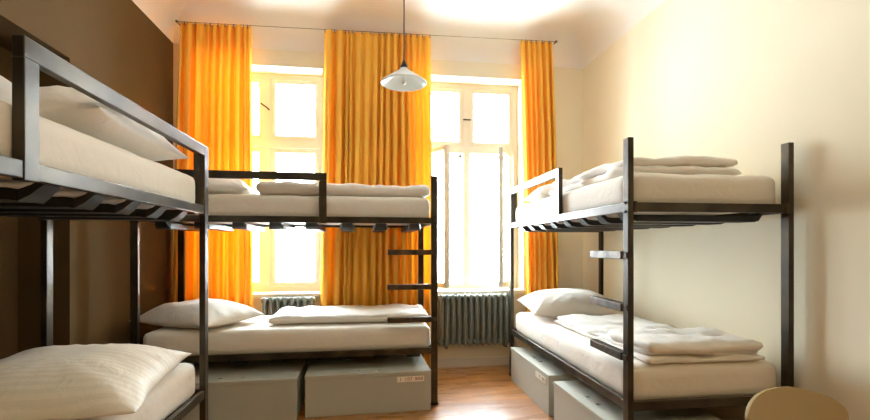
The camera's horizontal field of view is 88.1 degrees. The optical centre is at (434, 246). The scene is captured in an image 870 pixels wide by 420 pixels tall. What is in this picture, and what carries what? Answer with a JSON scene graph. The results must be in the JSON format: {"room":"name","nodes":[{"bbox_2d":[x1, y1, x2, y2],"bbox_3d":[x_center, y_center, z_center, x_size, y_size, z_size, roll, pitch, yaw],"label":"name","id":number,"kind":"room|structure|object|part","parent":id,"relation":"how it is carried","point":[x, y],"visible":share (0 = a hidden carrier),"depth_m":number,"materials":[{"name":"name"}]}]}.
{"room":"dormitory","nodes":[
{"label":"dormitory","id":0,"kind":"room"},
{"bbox_2d":[0,46,17,358],"bbox_3d":[-2.441,0.015,2.151,0.060,2.410,1.170,0,0,-8],"label":"wall","id":1,"kind":"structure","parent":0,"point":[8,225],"depth_m":2.62,"materials":[{"name":"brown paint"}]},
{"bbox_2d":[0,0,172,352],"bbox_3d":[-2.047,-0.485,0.648,0.280,3.410,7.080,0,0,-8],"label":"wall","id":2,"kind":"structure","parent":0,"point":[113,42],"depth_m":2.99,"materials":[{"name":"brown paint"}]},
{"bbox_2d":[132,0,188,42],"bbox_3d":[-1.754,-2.035,0.691,0.310,0.310,7.080,0,0,-8],"label":"trim","id":3,"kind":"structure","parent":2,"relation":"attached to","point":[163,13],"depth_m":3.90,"materials":[{"name":"white paint"}]},
{"bbox_2d":[173,44,582,362],"bbox_3d":[-0.566,-0.485,4.698,4.634,3.410,0.500,0,0,-8],"label":"wall","id":4,"kind":"structure","parent":0,"point":[568,82],"depth_m":4.67,"materials":[{"name":"beige paint"}]},
{"bbox_2d":[252,73,322,297],"bbox_3d":[-1.676,-0.620,4.503,1.160,2.210,0.530,0,0,-8],"label":"window","id":5,"kind":"structure","parent":4,"relation":"in","point":[267,143],"depth_m":4.50,"materials":[{"name":"beige"}]},
{"bbox_3d":[-1.947,-1.371,4.468,0.473,0.608,0.040,0,0,-8],"label":"sash","id":6,"kind":"part","parent":5,"relation":"part of","materials":[{"name":"beige"}]},
{"bbox_3d":[-1.655,0.467,4.362,1.160,0.037,0.245,0,0,-8],"label":"sill","id":7,"kind":"part","parent":5,"relation":"part of","materials":[{"name":"beige"}]},
{"bbox_3d":[-1.407,-1.371,4.548,0.473,0.608,0.040,0,0,-8],"label":"sash","id":8,"kind":"part","parent":5,"relation":"part of","materials":[{"name":"glass"}]},
{"bbox_2d":[261,295,314,315],"bbox_3d":[-1.364,0.845,4.245,0.512,0.750,0.124,0,0,-8],"label":"radiator","id":9,"kind":"object","parent":4,"relation":"attached to","point":[279,300],"visible":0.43,"depth_m":4.20,"materials":[{"name":"metal"}]},
{"bbox_2d":[175,20,556,43],"bbox_3d":[-0.554,-2.057,4.371,3.620,0.079,0.120,0,0,-8],"label":"curtain rod","id":10,"kind":"object","parent":4,"relation":"attached to","point":[176,21],"visible":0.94,"depth_m":4.29,"materials":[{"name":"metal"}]},
{"bbox_2d":[173,21,252,307],"bbox_3d":[-2.022,-0.429,4.106,0.691,3.228,0.169,0,0,-8],"label":"curtain","id":11,"kind":"object","parent":10,"relation":"hanging from","point":[214,92],"visible":0.59,"depth_m":4.09,"materials":[{"name":"orange fabric"}]},
{"bbox_2d":[320,29,431,368],"bbox_3d":[-0.552,-0.442,4.324,1.114,3.255,0.173,0,0,-8],"label":"curtain","id":12,"kind":"object","parent":10,"relation":"hanging from","point":[374,134],"visible":0.66,"depth_m":4.31,"materials":[{"name":"orange fabric"}]},
{"bbox_2d":[521,40,557,346],"bbox_3d":[1.059,-0.453,4.564,0.392,3.277,0.152,0,0,-8],"label":"curtain","id":13,"kind":"object","parent":10,"relation":"hanging from","point":[537,73],"visible":0.64,"depth_m":4.53,"materials":[{"name":"orange fabric"}]},
{"bbox_2d":[173,0,582,68],"bbox_3d":[-0.408,-2.035,4.311,4.034,0.310,0.310,0,0,-8],"label":"trim","id":14,"kind":"structure","parent":4,"relation":"attached to","point":[260,13],"depth_m":4.32,"materials":[{"name":"white paint"}]},
{"bbox_2d":[307,356,508,369],"bbox_3d":[-0.429,1.175,4.456,4.034,0.090,0.018,0,0,-8],"label":"baseboard","id":15,"kind":"structure","parent":4,"relation":"attached to","point":[499,360],"depth_m":4.57,"materials":[{"name":"beige paint"}]},
{"bbox_2d":[438,293,516,348],"bbox_3d":[0.425,0.845,4.510,0.815,0.750,0.124,0,0,-8],"label":"radiator","id":16,"kind":"object","parent":4,"relation":"attached to","point":[484,332],"visible":0.93,"depth_m":4.47,"materials":[{"name":"metal"}]},
{"bbox_2d":[431,82,525,294],"bbox_3d":[0.344,-0.620,4.718,1.160,2.210,0.696,0,0,-8],"label":"window","id":17,"kind":"structure","parent":4,"relation":"in","point":[465,149],"depth_m":4.78,"materials":[{"name":"beige"}]},
{"bbox_3d":[0.061,-1.371,4.765,0.473,0.608,0.040,0,0,-8],"label":"sash","id":18,"kind":"part","parent":17,"relation":"part of","materials":[{"name":"beige"}]},
{"bbox_3d":[0.353,0.467,4.659,1.160,0.037,0.245,0,0,-8],"label":"sill","id":19,"kind":"part","parent":17,"relation":"part of","materials":[{"name":"beige"}]},
{"bbox_3d":[0.601,-1.371,4.845,0.473,0.608,0.040,0,0,-8],"label":"sash","id":20,"kind":"part","parent":17,"relation":"part of","materials":[{"name":"glass"}]},
{"bbox_2d":[297,365,553,419],"bbox_3d":[-0.041,1.270,1.146,4.634,0.100,7.680,0,0,-8],"label":"floor","id":21,"kind":"structure","parent":0,"point":[475,392],"depth_m":3.49,"materials":[{"name":"brown wood"}]},
{"bbox_2d":[0,34,208,419],"bbox_3d":[-1.495,0.338,1.411,0.818,1.765,2.092,0,0,-8],"label":"bunk bed","id":22,"kind":"object","parent":21,"relation":"on","point":[29,57],"visible":0.91,"depth_m":1.59,"materials":[{"name":"metal"}]},
{"bbox_3d":[-2.026,0.417,2.349,0.030,1.566,0.050,0,0,-8],"label":"post","id":23,"kind":"part","parent":22,"relation":"part of","materials":[{"name":"metal"}]},
{"bbox_2d":[0,100,194,209],"bbox_3d":[-1.498,-0.291,1.404,0.740,0.195,1.978,0,0,-8],"label":"mattress","id":24,"kind":"object","parent":22,"relation":"on","point":[61,147],"visible":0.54,"depth_m":1.54,"materials":[{"name":"white fabric"}]},
{"bbox_2d":[0,75,11,104],"bbox_3d":[-1.419,-0.436,0.881,0.655,0.092,0.809,0,0,-8],"label":"duvet","id":25,"kind":"object","parent":24,"relation":"on","point":[5,85],"visible":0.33,"depth_m":1.22,"materials":[{"name":"white fabric"}]},
{"bbox_2d":[39,85,188,160],"bbox_3d":[-1.551,-0.505,1.889,0.680,0.220,0.900,0,0,-11],"label":"pillow","id":26,"kind":"object","parent":24,"relation":"on","point":[69,107],"visible":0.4,"depth_m":1.63,"materials":[{"name":"white fabric"}]},
{"bbox_3d":[-1.116,-0.199,1.460,0.023,0.047,1.966,0,0,-8],"label":"rail","id":27,"kind":"part","parent":22,"relation":"part of","materials":[{"name":"metal"}]},
{"bbox_3d":[-1.170,-0.355,1.823,0.030,0.380,1.349,0,0,-8],"label":"guard rail","id":28,"kind":"part","parent":22,"relation":"part of","materials":[{"name":"metal"}]},
{"bbox_2d":[73,363,194,419],"bbox_3d":[-1.497,0.708,1.404,0.741,0.198,1.980,0,0,-8],"label":"mattress","id":29,"kind":"object","parent":22,"relation":"on","point":[177,386],"visible":0.26,"depth_m":2.08,"materials":[{"name":"white fabric"}]},
{"bbox_2d":[0,343,191,419],"bbox_3d":[-1.494,0.515,1.826,0.740,0.183,0.880,0,0,-17],"label":"pillow","id":30,"kind":"object","parent":29,"relation":"on","point":[76,381],"visible":1,"depth_m":1.60,"materials":[{"name":"white fabric"}]},
{"bbox_3d":[-1.661,-0.199,2.406,0.710,0.047,0.028,0,0,-8],"label":"rail","id":31,"kind":"part","parent":22,"relation":"part of","materials":[{"name":"metal"}]},
{"bbox_3d":[-1.116,0.801,1.462,0.023,0.047,1.970,0,0,-8],"label":"rail","id":32,"kind":"part","parent":22,"relation":"part of","materials":[{"name":"metal"}]},
{"bbox_3d":[-1.264,0.513,2.462,0.030,1.373,0.050,0,0,-8],"label":"post","id":33,"kind":"part","parent":22,"relation":"part of","materials":[{"name":"metal"}]},
{"bbox_2d":[182,358,306,419],"bbox_3d":[-1.465,1.073,3.380,0.909,0.295,0.624,0,0,-9],"label":"storage box","id":34,"kind":"object","parent":21,"relation":"on","point":[253,389],"visible":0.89,"depth_m":3.13,"materials":[{"name":"grey"}]},
{"bbox_3d":[-1.465,0.935,3.380,0.909,0.021,0.624,0,0,-9],"label":"lid","id":35,"kind":"part","parent":34,"relation":"part of","materials":[{"name":"grey metal"}]},
{"bbox_2d":[130,169,438,404],"bbox_3d":[-1.119,0.338,3.708,2.187,1.765,0.863,0,0,-9],"label":"bunk bed","id":36,"kind":"object","parent":21,"relation":"on","point":[275,222],"visible":0.62,"depth_m":3.38,"materials":[{"name":"metal"}]},
{"bbox_3d":[-2.095,0.513,3.142,0.050,1.373,0.030,0,0,-9],"label":"post","id":37,"kind":"part","parent":36,"relation":"part of","materials":[{"name":"metal"}]},
{"bbox_3d":[-2.165,-0.199,3.558,0.028,0.047,0.755,0,0,-9],"label":"rail","id":38,"kind":"part","parent":36,"relation":"part of","materials":[{"name":"metal"}]},
{"bbox_3d":[-2.224,0.417,3.947,0.050,1.566,0.030,0,0,-9],"label":"post","id":39,"kind":"part","parent":36,"relation":"part of","materials":[{"name":"metal"}]},
{"bbox_3d":[-1.465,-0.355,3.243,1.334,0.380,0.030,0,0,-9],"label":"guard rail","id":40,"kind":"part","parent":36,"relation":"part of","materials":[{"name":"metal"}]},
{"bbox_2d":[143,316,429,355],"bbox_3d":[-1.113,0.708,3.712,2.071,0.199,0.787,0,0,-9],"label":"mattress","id":41,"kind":"object","parent":36,"relation":"on","point":[253,335],"visible":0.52,"depth_m":3.36,"materials":[{"name":"white fabric"}]},
{"bbox_2d":[140,298,264,327],"bbox_3d":[-1.843,0.509,3.531,0.740,0.194,0.600,0,0,19],"label":"pillow","id":42,"kind":"object","parent":41,"relation":"on","point":[184,314],"visible":0.86,"depth_m":3.33,"materials":[{"name":"white fabric"}]},
{"bbox_2d":[268,303,427,323],"bbox_3d":[-0.710,0.566,3.847,1.268,0.080,0.643,0,0,-7],"label":"duvet","id":43,"kind":"object","parent":41,"relation":"on","point":[343,313],"visible":0.91,"depth_m":3.61,"materials":[{"name":"white fabric"}]},
{"bbox_3d":[-1.049,-0.199,3.309,2.061,0.047,0.023,0,0,-9],"label":"rail","id":44,"kind":"part","parent":36,"relation":"part of","materials":[{"name":"metal"}]},
{"bbox_3d":[-1.179,-0.199,4.114,2.065,0.047,0.023,0,0,-9],"label":"rail","id":45,"kind":"part","parent":36,"relation":"part of","materials":[{"name":"metal"}]},
{"bbox_2d":[176,194,429,225],"bbox_3d":[-1.113,-0.290,3.712,2.072,0.194,0.785,0,0,-9],"label":"mattress","id":46,"kind":"object","parent":36,"relation":"on","point":[218,204],"visible":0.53,"depth_m":3.37,"materials":[{"name":"white fabric"}]},
{"bbox_2d":[208,178,258,194],"bbox_3d":[-1.702,-0.468,3.595,0.500,0.156,0.600,0,0,-12],"label":"pillow","id":47,"kind":"object","parent":46,"relation":"on","point":[215,185],"visible":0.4,"depth_m":3.36,"materials":[{"name":"white fabric"}]},
{"bbox_2d":[255,181,429,197],"bbox_3d":[-0.736,-0.444,3.751,1.327,0.108,0.698,0,0,-9],"label":"duvet","id":48,"kind":"object","parent":46,"relation":"on","point":[270,187],"visible":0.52,"depth_m":3.42,"materials":[{"name":"white fabric"}]},
{"bbox_3d":[-1.050,0.801,3.308,2.065,0.047,0.023,0,0,-9],"label":"rail","id":49,"kind":"part","parent":36,"relation":"part of","materials":[{"name":"metal"}]},
{"bbox_3d":[-0.135,0.328,4.281,0.050,1.745,0.030,0,0,-9],"label":"post","id":50,"kind":"part","parent":36,"relation":"part of","materials":[{"name":"metal"}]},
{"bbox_3d":[-0.067,-0.199,3.879,0.030,0.047,0.785,0,0,-9],"label":"rail","id":51,"kind":"part","parent":36,"relation":"part of","materials":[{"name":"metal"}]},
{"bbox_3d":[-0.006,0.328,3.476,0.050,1.745,0.030,0,0,-9],"label":"post","id":52,"kind":"part","parent":36,"relation":"part of","materials":[{"name":"metal"}]},
{"bbox_2d":[305,355,430,417],"bbox_3d":[-0.531,1.073,3.577,0.909,0.295,0.627,0,0,-10],"label":"storage box","id":53,"kind":"object","parent":21,"relation":"on","point":[334,386],"visible":0.99,"depth_m":3.30,"materials":[{"name":"grey"}]},
{"bbox_3d":[-0.531,0.935,3.579,0.909,0.021,0.624,0,0,-10],"label":"lid","id":54,"kind":"part","parent":53,"relation":"part of","materials":[{"name":"grey metal"}]},
{"bbox_2d":[511,347,579,415],"bbox_3d":[1.060,1.073,3.715,0.627,0.295,0.909,0,0,-8],"label":"storage box","id":55,"kind":"object","parent":21,"relation":"on","point":[532,372],"visible":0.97,"depth_m":3.52,"materials":[{"name":"grey plastic"}]},
{"bbox_3d":[1.061,0.935,3.715,0.624,0.021,0.909,0,0,-8],"label":"lid","id":56,"kind":"part","parent":55,"relation":"part of","materials":[{"name":"grey metal"}]},
{"bbox_2d":[553,380,720,419],"bbox_3d":[1.171,1.073,2.731,0.624,0.295,0.795,0,0,-8],"label":"storage box","id":57,"kind":"object","parent":21,"relation":"on","point":[573,400],"visible":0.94,"depth_m":2.66,"materials":[{"name":"grey plastic"}]},
{"bbox_2d":[509,137,793,419],"bbox_3d":[1.289,0.338,3.321,0.943,1.765,2.077,0,0,-7],"label":"bunk bed","id":58,"kind":"object","parent":21,"relation":"on","point":[628,221],"visible":0.74,"depth_m":2.37,"materials":[{"name":"metal"}]},
{"bbox_3d":[0.724,0.513,4.256,0.030,1.373,0.050,0,0,-7],"label":"post","id":59,"kind":"part","parent":58,"relation":"part of","materials":[{"name":"metal"}]},
{"bbox_3d":[0.794,-0.355,3.697,0.030,0.380,1.184,0,0,-7],"label":"guard rail","id":60,"kind":"part","parent":58,"relation":"part of","materials":[{"name":"metal"}]},
{"bbox_3d":[0.849,0.801,3.261,0.023,0.047,1.955,0,0,-7],"label":"rail","id":61,"kind":"part","parent":58,"relation":"part of","materials":[{"name":"metal"}]},
{"bbox_3d":[0.849,-0.199,3.259,0.023,0.047,1.951,0,0,-7],"label":"rail","id":62,"kind":"part","parent":58,"relation":"part of","materials":[{"name":"metal"}]},
{"bbox_3d":[1.612,0.417,4.367,0.030,1.566,0.050,0,0,-7],"label":"post","id":63,"kind":"part","parent":58,"relation":"part of","materials":[{"name":"metal"}]},
{"bbox_3d":[0.974,0.328,2.266,0.030,1.745,0.050,0,0,-7],"label":"post","id":64,"kind":"part","parent":58,"relation":"part of","materials":[{"name":"metal"}]},
{"bbox_2d":[516,312,775,399],"bbox_3d":[1.292,0.708,3.314,0.865,0.198,1.964,0,0,-7],"label":"mattress","id":65,"kind":"object","parent":58,"relation":"on","point":[721,378],"visible":0.49,"depth_m":2.38,"materials":[{"name":"white fabric"}]},
{"bbox_2d":[517,288,622,317],"bbox_3d":[1.171,0.486,3.949,0.780,0.222,0.578,0,0,-3],"label":"pillow","id":66,"kind":"object","parent":65,"relation":"on","point":[562,301],"visible":0.76,"depth_m":3.72,"materials":[{"name":"white fabric"}]},
{"bbox_2d":[554,314,764,363],"bbox_3d":[1.352,0.547,2.971,0.682,0.119,1.323,0,0,-7],"label":"duvet","id":67,"kind":"object","parent":65,"relation":"on","point":[654,343],"visible":0.95,"depth_m":2.43,"materials":[{"name":"white fabric"}]},
{"bbox_2d":[516,172,775,225],"bbox_3d":[1.293,-0.291,3.315,0.866,0.195,1.962,0,0,-7],"label":"mattress","id":68,"kind":"object","parent":58,"relation":"on","point":[648,187],"visible":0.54,"depth_m":2.38,"materials":[{"name":"white fabric"}]},
{"bbox_2d":[523,184,554,201],"bbox_3d":[1.197,-0.478,3.982,0.720,0.176,0.520,0,0,-4],"label":"pillow","id":69,"kind":"object","parent":68,"relation":"on","point":[542,192],"visible":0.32,"depth_m":3.82,"materials":[{"name":"white fabric"}]},
{"bbox_2d":[549,155,741,195],"bbox_3d":[1.294,-0.448,3.009,0.706,0.115,1.182,0,0,-7],"label":"duvet","id":70,"kind":"object","parent":68,"relation":"on","point":[681,164],"visible":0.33,"depth_m":2.47,"materials":[{"name":"white fabric"}]},
{"bbox_3d":[1.418,0.801,2.318,0.865,0.047,0.030,0,0,-7],"label":"rail","id":71,"kind":"part","parent":58,"relation":"part of","materials":[{"name":"metal"}]},
{"bbox_3d":[1.418,-0.199,2.318,0.865,0.047,0.030,0,0,-7],"label":"rail","id":72,"kind":"part","parent":58,"relation":"part of","materials":[{"name":"metal"}]},
{"bbox_3d":[1.738,-0.199,3.373,0.023,0.047,1.955,0,0,-7],"label":"rail","id":73,"kind":"part","parent":58,"relation":"part of","materials":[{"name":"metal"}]},
{"bbox_3d":[1.862,0.328,2.378,0.030,1.745,0.050,0,0,-7],"label":"post","id":74,"kind":"part","parent":58,"relation":"part of","materials":[{"name":"metal"}]},
{"bbox_2d":[745,386,848,419],"bbox_3d":[1.256,0.856,1.309,0.464,0.733,0.544,0,0,-11],"label":"chair","id":75,"kind":"object","parent":21,"relation":"on","point":[785,402],"visible":1,"depth_m":1.55,"materials":[{"name":"beige wood"}]},
{"bbox_2d":[278,0,587,22],"bbox_3d":[-0.041,-2.240,1.146,4.634,0.100,7.680,0,0,-8],"label":"ceiling","id":76,"kind":"structure","parent":0,"point":[540,10],"depth_m":4.11,"materials":[{"name":"white paint"}]},
{"bbox_2d":[381,0,426,91],"bbox_3d":[-0.200,-1.617,2.902,0.298,1.147,0.298,0,0,-8],"label":"pendant lamp","id":77,"kind":"object","parent":76,"relation":"hanging from","point":[403,79],"visible":1,"depth_m":2.93,"materials":[{"name":"white metal"}]},
{"bbox_2d":[400,59,407,67],"bbox_3d":[-0.200,-1.175,2.902,0.050,0.061,0.050,0,0,-8],"label":"socket","id":78,"kind":"object","parent":77,"relation":"attached to","point":[403,65],"depth_m":2.89,"materials":[{"name":"black plastic"}]},
{"bbox_3d":[-0.200,-1.101,2.902,0.298,0.105,0.298,0,0,-8],"label":"lamp shade","id":79,"kind":"part","parent":77,"relation":"part of","materials":[{"name":"white"}]},
{"bbox_3d":[-0.200,-1.675,2.902,0.009,0.990,0.008,0,0,-8],"label":"cord","id":80,"kind":"part","parent":77,"relation":"part of","materials":[{"name":"black plastic"}]},
{"bbox_3d":[-0.200,-1.093,2.902,0.036,0.101,0.036,0,0,-8],"label":"bulb","id":81,"kind":"part","parent":77,"relation":"part of","materials":[{"name":"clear glass"}]},
{"bbox_2d":[583,0,869,419],"bbox_3d":[2.181,-0.485,1.273,0.200,3.410,7.080,0,0,-8],"label":"wall","id":82,"kind":"structure","parent":0,"point":[739,80],"depth_m":2.62,"materials":[{"name":"beige paint"}]},
{"bbox_2d":[568,0,664,67],"bbox_3d":[1.928,-2.035,1.235,0.310,0.310,7.080,0,0,-8],"label":"trim","id":83,"kind":"structure","parent":82,"relation":"attached to","point":[598,24],"depth_m":4.14,"materials":[{"name":"white paint"}]}
]}

